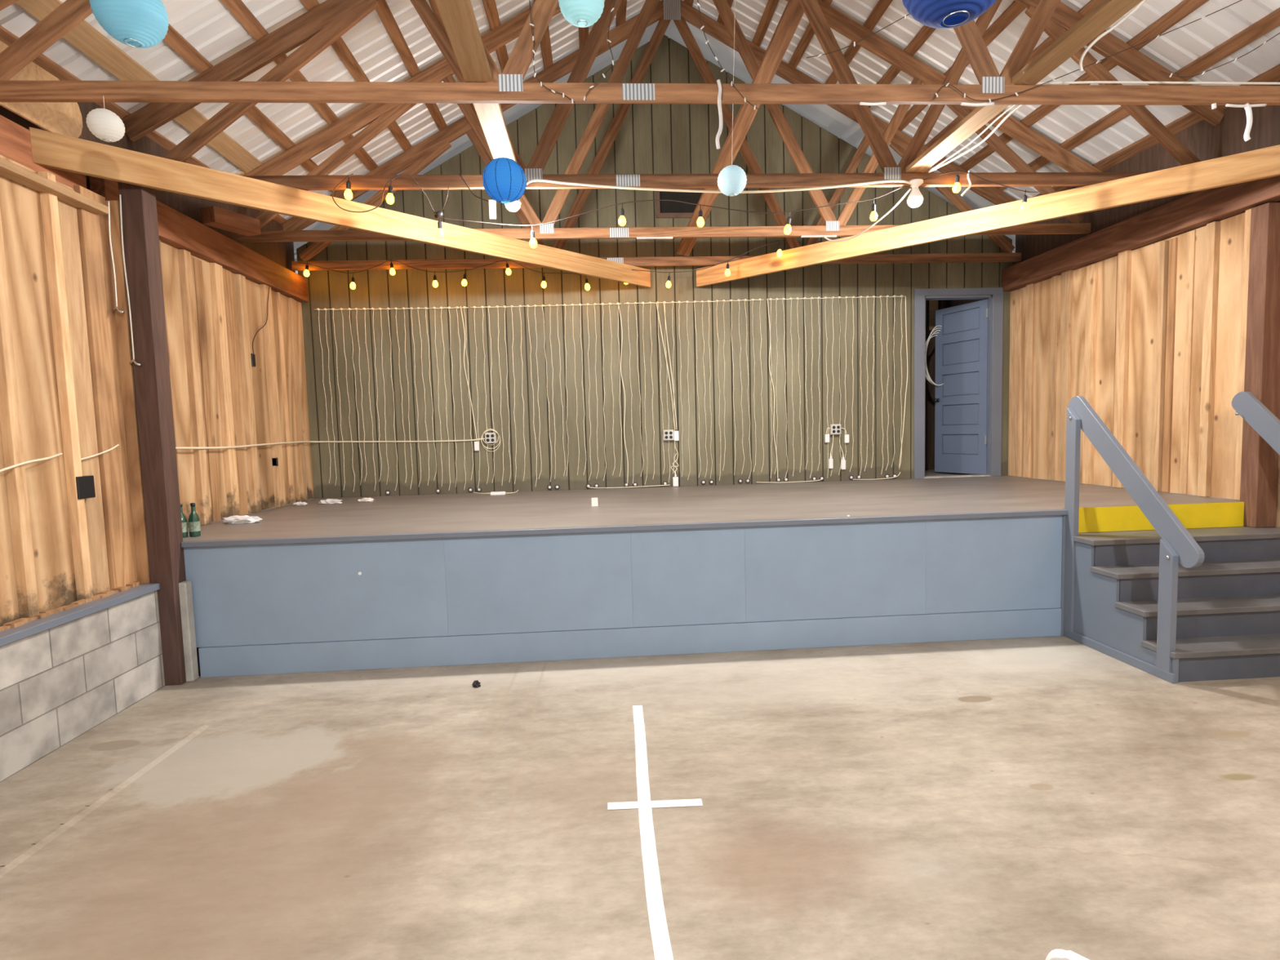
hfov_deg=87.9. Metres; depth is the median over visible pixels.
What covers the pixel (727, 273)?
bulb
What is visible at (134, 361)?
pull cord
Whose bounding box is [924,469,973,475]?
floor
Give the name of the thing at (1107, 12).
board
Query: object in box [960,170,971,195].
cable
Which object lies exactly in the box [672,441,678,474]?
wire
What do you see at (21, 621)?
trim
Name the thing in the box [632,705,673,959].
tape strip
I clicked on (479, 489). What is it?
clip
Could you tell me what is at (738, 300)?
light
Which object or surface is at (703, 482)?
clip
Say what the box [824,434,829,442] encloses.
controller
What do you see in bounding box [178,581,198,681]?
pier
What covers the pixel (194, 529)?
bottle
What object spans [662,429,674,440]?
electrical outlet
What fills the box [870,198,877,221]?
bulb
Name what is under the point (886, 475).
clip
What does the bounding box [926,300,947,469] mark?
wall
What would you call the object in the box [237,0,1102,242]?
roof truss
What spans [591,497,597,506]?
paper note
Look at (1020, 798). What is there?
floor
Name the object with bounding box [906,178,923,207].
lamp
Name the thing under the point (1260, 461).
post
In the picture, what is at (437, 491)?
clip
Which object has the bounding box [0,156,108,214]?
rail
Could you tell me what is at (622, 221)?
bulb
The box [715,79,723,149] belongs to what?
ribbon
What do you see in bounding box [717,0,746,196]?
paper lantern
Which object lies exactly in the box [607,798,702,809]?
tape strip
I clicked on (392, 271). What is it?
socket
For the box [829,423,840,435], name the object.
electrical outlet
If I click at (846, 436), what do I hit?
controller
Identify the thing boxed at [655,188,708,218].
window
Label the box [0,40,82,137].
plywood gusset
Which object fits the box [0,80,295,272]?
wall
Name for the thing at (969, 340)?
door
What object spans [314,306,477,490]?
light
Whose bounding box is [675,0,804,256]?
brace
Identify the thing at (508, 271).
socket
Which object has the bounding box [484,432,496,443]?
electrical outlet
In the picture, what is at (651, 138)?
wall
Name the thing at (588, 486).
clip
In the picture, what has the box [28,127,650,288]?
beam
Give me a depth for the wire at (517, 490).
7.07 m
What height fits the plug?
0.056 m
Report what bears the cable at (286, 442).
attached to the wall at (214, 314)
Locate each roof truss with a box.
[0,0,1279,105]
[121,0,1226,191]
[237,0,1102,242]
[280,0,1021,271]
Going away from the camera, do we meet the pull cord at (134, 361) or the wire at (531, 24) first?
the wire at (531, 24)
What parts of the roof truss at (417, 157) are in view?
gusset plate, gusset plate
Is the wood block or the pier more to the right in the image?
the wood block
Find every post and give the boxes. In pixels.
[117,182,186,685]
[1240,202,1279,528]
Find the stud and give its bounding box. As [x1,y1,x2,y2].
[924,300,927,469]
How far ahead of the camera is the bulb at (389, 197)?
4.55 m
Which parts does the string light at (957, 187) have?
cord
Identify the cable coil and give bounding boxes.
[924,325,943,386]
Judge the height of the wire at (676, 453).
0.224 m
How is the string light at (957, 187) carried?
hanging from the roof truss at (318, 28)
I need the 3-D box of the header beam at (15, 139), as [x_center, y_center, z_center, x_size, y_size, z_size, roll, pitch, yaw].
[-3.234,-1.660,2.321,0.090,0.250,3.270,-2,4,-4]
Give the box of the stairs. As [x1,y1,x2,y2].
[1063,502,1279,684]
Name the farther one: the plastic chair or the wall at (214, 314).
the wall at (214, 314)
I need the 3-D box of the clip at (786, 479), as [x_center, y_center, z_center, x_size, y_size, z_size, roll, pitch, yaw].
[1.635,-0.004,7.428,0.060,0.060,0.021,-2,4,-4]
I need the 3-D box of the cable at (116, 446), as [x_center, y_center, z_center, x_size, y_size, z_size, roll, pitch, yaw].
[-3.140,-0.161,3.857,0.017,0.090,0.303,-2,4,0]
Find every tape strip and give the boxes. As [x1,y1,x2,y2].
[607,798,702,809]
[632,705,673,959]
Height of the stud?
2.400 m
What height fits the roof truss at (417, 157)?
2.689 m
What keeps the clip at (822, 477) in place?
attached to the wall at (651, 138)
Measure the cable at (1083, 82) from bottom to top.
0.017 m
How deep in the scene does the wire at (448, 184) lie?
4.59 m
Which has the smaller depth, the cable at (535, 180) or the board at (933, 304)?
the cable at (535, 180)
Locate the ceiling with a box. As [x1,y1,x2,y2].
[0,0,1279,261]
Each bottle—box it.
[180,503,187,537]
[188,502,200,537]
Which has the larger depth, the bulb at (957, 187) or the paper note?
the paper note
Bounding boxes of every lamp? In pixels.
[505,199,520,211]
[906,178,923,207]
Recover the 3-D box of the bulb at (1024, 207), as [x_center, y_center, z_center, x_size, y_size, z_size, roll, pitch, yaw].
[2.801,-2.035,4.844,0.055,0.160,0.052,-2,4,-4]
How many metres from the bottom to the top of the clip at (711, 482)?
0.060 m
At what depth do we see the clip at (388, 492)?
7.16 m
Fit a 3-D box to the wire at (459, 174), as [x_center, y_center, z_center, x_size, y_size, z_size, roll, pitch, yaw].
[-1.151,-2.027,4.606,0.209,0.206,0.016,-1,4,8]
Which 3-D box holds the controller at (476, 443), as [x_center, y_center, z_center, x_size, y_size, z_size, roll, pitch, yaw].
[-1.764,-0.365,7.175,0.050,0.100,0.028,-2,4,-4]
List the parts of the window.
pane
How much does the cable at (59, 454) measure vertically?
0.102 m
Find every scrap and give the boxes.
[471,680,480,687]
[859,102,886,106]
[960,102,994,106]
[1211,102,1217,109]
[1225,103,1266,107]
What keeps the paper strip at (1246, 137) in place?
hanging from the roof truss at (508, 86)
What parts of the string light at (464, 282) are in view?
cord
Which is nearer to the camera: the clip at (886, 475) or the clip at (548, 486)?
the clip at (548, 486)
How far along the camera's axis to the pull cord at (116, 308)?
3.96 m
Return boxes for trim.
[0,580,143,631]
[0,582,159,646]
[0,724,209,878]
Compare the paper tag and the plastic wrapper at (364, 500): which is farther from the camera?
the plastic wrapper at (364, 500)
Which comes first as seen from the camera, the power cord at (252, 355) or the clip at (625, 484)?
the power cord at (252, 355)
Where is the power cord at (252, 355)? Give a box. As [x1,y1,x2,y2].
[250,286,269,366]
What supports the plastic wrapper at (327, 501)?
on the stage
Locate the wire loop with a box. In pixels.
[480,428,500,451]
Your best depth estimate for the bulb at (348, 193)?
4.53 m
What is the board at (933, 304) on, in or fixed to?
attached to the wall at (931, 344)
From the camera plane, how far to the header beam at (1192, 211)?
5.46 m
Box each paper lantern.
[85,95,124,142]
[88,0,168,48]
[482,127,526,204]
[558,0,604,27]
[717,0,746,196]
[902,0,996,28]
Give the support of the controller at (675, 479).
on the stage
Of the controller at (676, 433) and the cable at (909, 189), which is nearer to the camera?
the cable at (909, 189)
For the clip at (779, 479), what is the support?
attached to the wall at (651, 138)
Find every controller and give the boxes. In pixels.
[474,441,479,450]
[490,491,505,495]
[672,471,678,486]
[673,431,679,440]
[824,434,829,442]
[828,453,833,468]
[840,454,845,469]
[844,434,848,443]
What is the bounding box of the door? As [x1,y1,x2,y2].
[913,287,1003,478]
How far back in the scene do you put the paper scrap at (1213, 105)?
3.69 m
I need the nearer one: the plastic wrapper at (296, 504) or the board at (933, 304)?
the plastic wrapper at (296, 504)
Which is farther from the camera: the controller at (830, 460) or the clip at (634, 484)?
the controller at (830, 460)
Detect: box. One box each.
[75,475,95,499]
[271,457,278,466]
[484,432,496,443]
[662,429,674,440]
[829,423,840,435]
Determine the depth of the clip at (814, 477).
7.45 m
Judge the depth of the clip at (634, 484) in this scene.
7.33 m
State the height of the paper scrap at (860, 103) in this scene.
0.021 m
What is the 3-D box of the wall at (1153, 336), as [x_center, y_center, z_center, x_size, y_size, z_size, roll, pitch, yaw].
[4.275,-0.990,6.129,0.095,2.081,2.800,-2,4,-4]
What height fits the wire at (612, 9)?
0.482 m
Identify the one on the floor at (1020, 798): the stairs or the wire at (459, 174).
the stairs
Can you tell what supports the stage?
on the floor at (1020, 798)
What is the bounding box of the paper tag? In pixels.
[488,200,496,218]
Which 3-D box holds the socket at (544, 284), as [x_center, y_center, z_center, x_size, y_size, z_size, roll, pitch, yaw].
[-0.994,-2.062,6.850,0.055,0.161,0.052,-2,4,-4]
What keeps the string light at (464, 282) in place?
hanging from the wall at (651, 138)
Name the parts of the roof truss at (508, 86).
gusset plate, gusset plate, gusset plate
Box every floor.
[0,565,1279,959]
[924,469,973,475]
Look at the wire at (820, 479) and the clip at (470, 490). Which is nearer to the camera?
the clip at (470, 490)
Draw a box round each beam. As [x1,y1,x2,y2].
[0,115,86,188]
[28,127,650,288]
[88,176,308,302]
[696,144,1279,287]
[1001,175,1279,291]
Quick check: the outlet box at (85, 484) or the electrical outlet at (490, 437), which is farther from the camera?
the electrical outlet at (490, 437)
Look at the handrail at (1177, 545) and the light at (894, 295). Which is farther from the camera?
the light at (894, 295)
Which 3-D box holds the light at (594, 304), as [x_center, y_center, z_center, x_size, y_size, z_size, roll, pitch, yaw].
[-0.970,-0.912,7.192,1.646,1.967,0.030,-2,4,-4]
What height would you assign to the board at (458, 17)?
0.036 m
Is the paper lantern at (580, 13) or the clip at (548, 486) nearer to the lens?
the paper lantern at (580, 13)
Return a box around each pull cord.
[107,200,124,314]
[119,194,141,366]
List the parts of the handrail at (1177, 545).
post, rail, post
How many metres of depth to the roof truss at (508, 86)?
3.44 m
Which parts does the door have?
knob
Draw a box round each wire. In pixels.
[442,184,448,209]
[458,173,488,201]
[473,489,518,493]
[529,0,575,103]
[582,0,615,101]
[589,484,670,488]
[671,453,679,471]
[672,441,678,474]
[697,0,758,110]
[756,479,822,483]
[806,13,910,57]
[853,471,900,479]
[933,0,1242,102]
[1160,32,1279,77]
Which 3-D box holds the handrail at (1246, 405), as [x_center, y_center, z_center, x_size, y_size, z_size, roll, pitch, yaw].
[4.280,0.239,4.242,0.173,1.653,1.047,-2,4,-4]
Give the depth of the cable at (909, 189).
5.32 m
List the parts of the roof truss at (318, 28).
gusset plate, gusset plate, gusset plate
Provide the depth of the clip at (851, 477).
7.48 m
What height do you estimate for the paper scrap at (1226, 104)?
0.023 m
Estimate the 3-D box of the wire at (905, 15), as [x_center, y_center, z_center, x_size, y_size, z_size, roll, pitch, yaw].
[1.193,-2.343,3.465,0.650,0.256,0.028,-1,4,2]
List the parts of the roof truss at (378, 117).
gusset plate, gusset plate, pale strip, pale strip, gusset plate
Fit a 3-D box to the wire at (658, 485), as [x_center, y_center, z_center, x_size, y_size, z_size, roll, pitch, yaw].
[-0.118,0.072,7.320,0.901,0.024,0.008,-2,4,-4]
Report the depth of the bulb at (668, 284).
6.92 m
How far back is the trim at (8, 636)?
3.49 m
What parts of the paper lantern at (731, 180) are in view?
lamp shade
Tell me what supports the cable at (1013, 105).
attached to the board at (1107, 12)
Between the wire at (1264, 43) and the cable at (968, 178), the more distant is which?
the cable at (968, 178)
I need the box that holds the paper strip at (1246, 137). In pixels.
[1243,102,1253,141]
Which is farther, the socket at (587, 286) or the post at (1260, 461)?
the socket at (587, 286)
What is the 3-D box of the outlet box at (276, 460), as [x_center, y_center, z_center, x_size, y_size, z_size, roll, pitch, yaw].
[-3.434,-0.170,6.249,0.046,0.080,0.022,-2,4,-4]
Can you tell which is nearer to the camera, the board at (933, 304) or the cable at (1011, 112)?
the cable at (1011, 112)
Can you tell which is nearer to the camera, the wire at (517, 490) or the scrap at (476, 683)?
the scrap at (476, 683)
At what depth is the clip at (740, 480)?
7.40 m
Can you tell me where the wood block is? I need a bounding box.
[200,205,261,235]
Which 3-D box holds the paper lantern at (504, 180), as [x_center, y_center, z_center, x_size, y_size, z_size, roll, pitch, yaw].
[-0.810,-1.876,3.953,0.258,0.435,0.260,-2,4,-4]
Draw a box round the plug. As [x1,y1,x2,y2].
[433,210,443,218]
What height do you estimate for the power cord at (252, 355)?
0.771 m
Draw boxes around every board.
[435,0,516,162]
[905,0,1142,173]
[928,300,937,330]
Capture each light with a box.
[297,258,590,290]
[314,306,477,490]
[332,168,1041,248]
[470,302,628,488]
[623,298,764,484]
[631,240,782,288]
[766,294,907,479]
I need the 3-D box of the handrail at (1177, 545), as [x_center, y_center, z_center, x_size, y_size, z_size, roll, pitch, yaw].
[3.030,0.280,4.165,0.087,1.653,1.047,-2,4,-4]
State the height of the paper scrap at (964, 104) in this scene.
0.025 m
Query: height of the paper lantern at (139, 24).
0.693 m
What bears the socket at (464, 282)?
attached to the string light at (464, 282)
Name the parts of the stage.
panel, panel, panel, panel, panel, corner trim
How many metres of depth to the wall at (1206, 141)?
5.30 m
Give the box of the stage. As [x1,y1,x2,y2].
[181,475,1243,677]
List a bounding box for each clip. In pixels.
[385,489,391,495]
[435,488,440,493]
[467,487,473,493]
[476,487,481,492]
[546,484,552,489]
[554,484,559,489]
[585,483,591,488]
[623,482,629,487]
[632,481,637,486]
[700,480,706,484]
[708,479,714,484]
[737,478,742,484]
[745,478,750,483]
[775,477,781,482]
[782,476,788,481]
[811,475,817,480]
[818,475,824,480]
[848,475,853,479]
[884,473,889,478]
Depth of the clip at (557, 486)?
7.27 m
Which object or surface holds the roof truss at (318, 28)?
attached to the ceiling
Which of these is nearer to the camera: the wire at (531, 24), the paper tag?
the wire at (531, 24)
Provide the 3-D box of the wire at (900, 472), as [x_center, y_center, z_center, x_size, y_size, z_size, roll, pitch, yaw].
[2.672,-0.043,7.489,0.554,0.079,0.008,-2,4,-4]
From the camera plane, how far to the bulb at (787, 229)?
4.87 m
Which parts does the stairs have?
skirt panel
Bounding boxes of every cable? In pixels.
[0,453,62,471]
[80,444,119,460]
[175,437,484,448]
[526,178,911,193]
[822,188,911,242]
[928,104,1022,173]
[929,104,1015,170]
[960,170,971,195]
[1024,80,1279,84]
[1079,0,1146,72]
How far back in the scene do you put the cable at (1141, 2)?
3.45 m
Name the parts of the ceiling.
soffit panel, soffit panel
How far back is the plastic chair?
1.00 m
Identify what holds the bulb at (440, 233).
attached to the string light at (957, 187)
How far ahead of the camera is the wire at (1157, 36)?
3.55 m
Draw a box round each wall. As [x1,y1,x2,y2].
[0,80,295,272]
[0,155,151,626]
[0,590,164,782]
[159,240,313,527]
[296,35,1012,498]
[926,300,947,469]
[947,80,1279,528]
[1008,207,1253,500]
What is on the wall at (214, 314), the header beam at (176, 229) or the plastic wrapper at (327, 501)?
the header beam at (176, 229)
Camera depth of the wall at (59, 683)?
3.49 m
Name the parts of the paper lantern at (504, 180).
lamp shade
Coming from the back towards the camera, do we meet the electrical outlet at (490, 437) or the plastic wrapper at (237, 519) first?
the electrical outlet at (490, 437)
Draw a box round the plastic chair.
[1045,949,1088,959]
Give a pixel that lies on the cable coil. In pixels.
(928, 378)
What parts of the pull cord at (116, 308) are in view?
cord, handle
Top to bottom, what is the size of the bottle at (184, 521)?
0.228 m
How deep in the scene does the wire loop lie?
7.17 m
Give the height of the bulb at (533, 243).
0.161 m
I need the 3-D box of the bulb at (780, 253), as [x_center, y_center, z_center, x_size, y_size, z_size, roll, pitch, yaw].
[1.340,-2.222,6.374,0.055,0.161,0.052,-2,4,-4]
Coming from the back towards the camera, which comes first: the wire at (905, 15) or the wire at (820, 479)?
the wire at (820, 479)
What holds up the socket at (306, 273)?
attached to the string light at (464, 282)
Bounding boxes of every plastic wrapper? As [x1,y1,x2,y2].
[222,515,262,524]
[292,502,307,506]
[318,498,342,504]
[357,497,374,502]
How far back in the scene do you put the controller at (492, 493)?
6.88 m
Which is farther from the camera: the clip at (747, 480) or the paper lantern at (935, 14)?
the clip at (747, 480)
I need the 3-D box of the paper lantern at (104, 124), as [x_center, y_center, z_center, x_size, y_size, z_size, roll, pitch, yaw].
[-2.640,-1.786,3.279,0.152,0.213,0.151,-2,4,1]
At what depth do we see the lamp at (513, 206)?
4.61 m
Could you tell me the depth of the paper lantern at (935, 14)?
2.42 m
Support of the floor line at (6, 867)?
on the floor at (1020, 798)
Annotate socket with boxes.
[303,261,309,276]
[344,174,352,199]
[350,273,355,288]
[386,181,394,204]
[390,258,395,275]
[432,271,438,287]
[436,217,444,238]
[461,271,466,286]
[506,260,511,275]
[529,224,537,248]
[541,271,546,288]
[584,275,590,290]
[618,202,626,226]
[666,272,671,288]
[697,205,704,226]
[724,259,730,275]
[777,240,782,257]
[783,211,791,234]
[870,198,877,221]
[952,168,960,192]
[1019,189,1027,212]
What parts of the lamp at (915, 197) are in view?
bulb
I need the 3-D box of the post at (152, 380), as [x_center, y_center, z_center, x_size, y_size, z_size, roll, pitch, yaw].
[-3.025,-0.297,4.155,0.141,3.200,0.130,-2,4,-4]
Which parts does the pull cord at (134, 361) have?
cord, handle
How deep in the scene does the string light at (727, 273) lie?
6.65 m
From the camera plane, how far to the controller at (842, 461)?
7.43 m
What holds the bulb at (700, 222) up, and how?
attached to the string light at (957, 187)
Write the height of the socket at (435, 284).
0.161 m
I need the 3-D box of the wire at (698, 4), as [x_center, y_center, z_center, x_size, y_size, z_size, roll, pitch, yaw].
[0.458,-2.221,3.456,0.322,0.555,0.018,-2,4,-9]
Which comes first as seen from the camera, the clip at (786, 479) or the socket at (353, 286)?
the socket at (353, 286)
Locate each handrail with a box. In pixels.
[1063,395,1204,672]
[1231,391,1279,455]
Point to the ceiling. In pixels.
(392, 43)
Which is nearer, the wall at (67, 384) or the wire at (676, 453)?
the wall at (67, 384)
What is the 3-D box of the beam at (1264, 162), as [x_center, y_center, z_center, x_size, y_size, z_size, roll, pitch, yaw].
[2.454,-2.115,5.645,4.758,0.185,0.043,2,5,39]

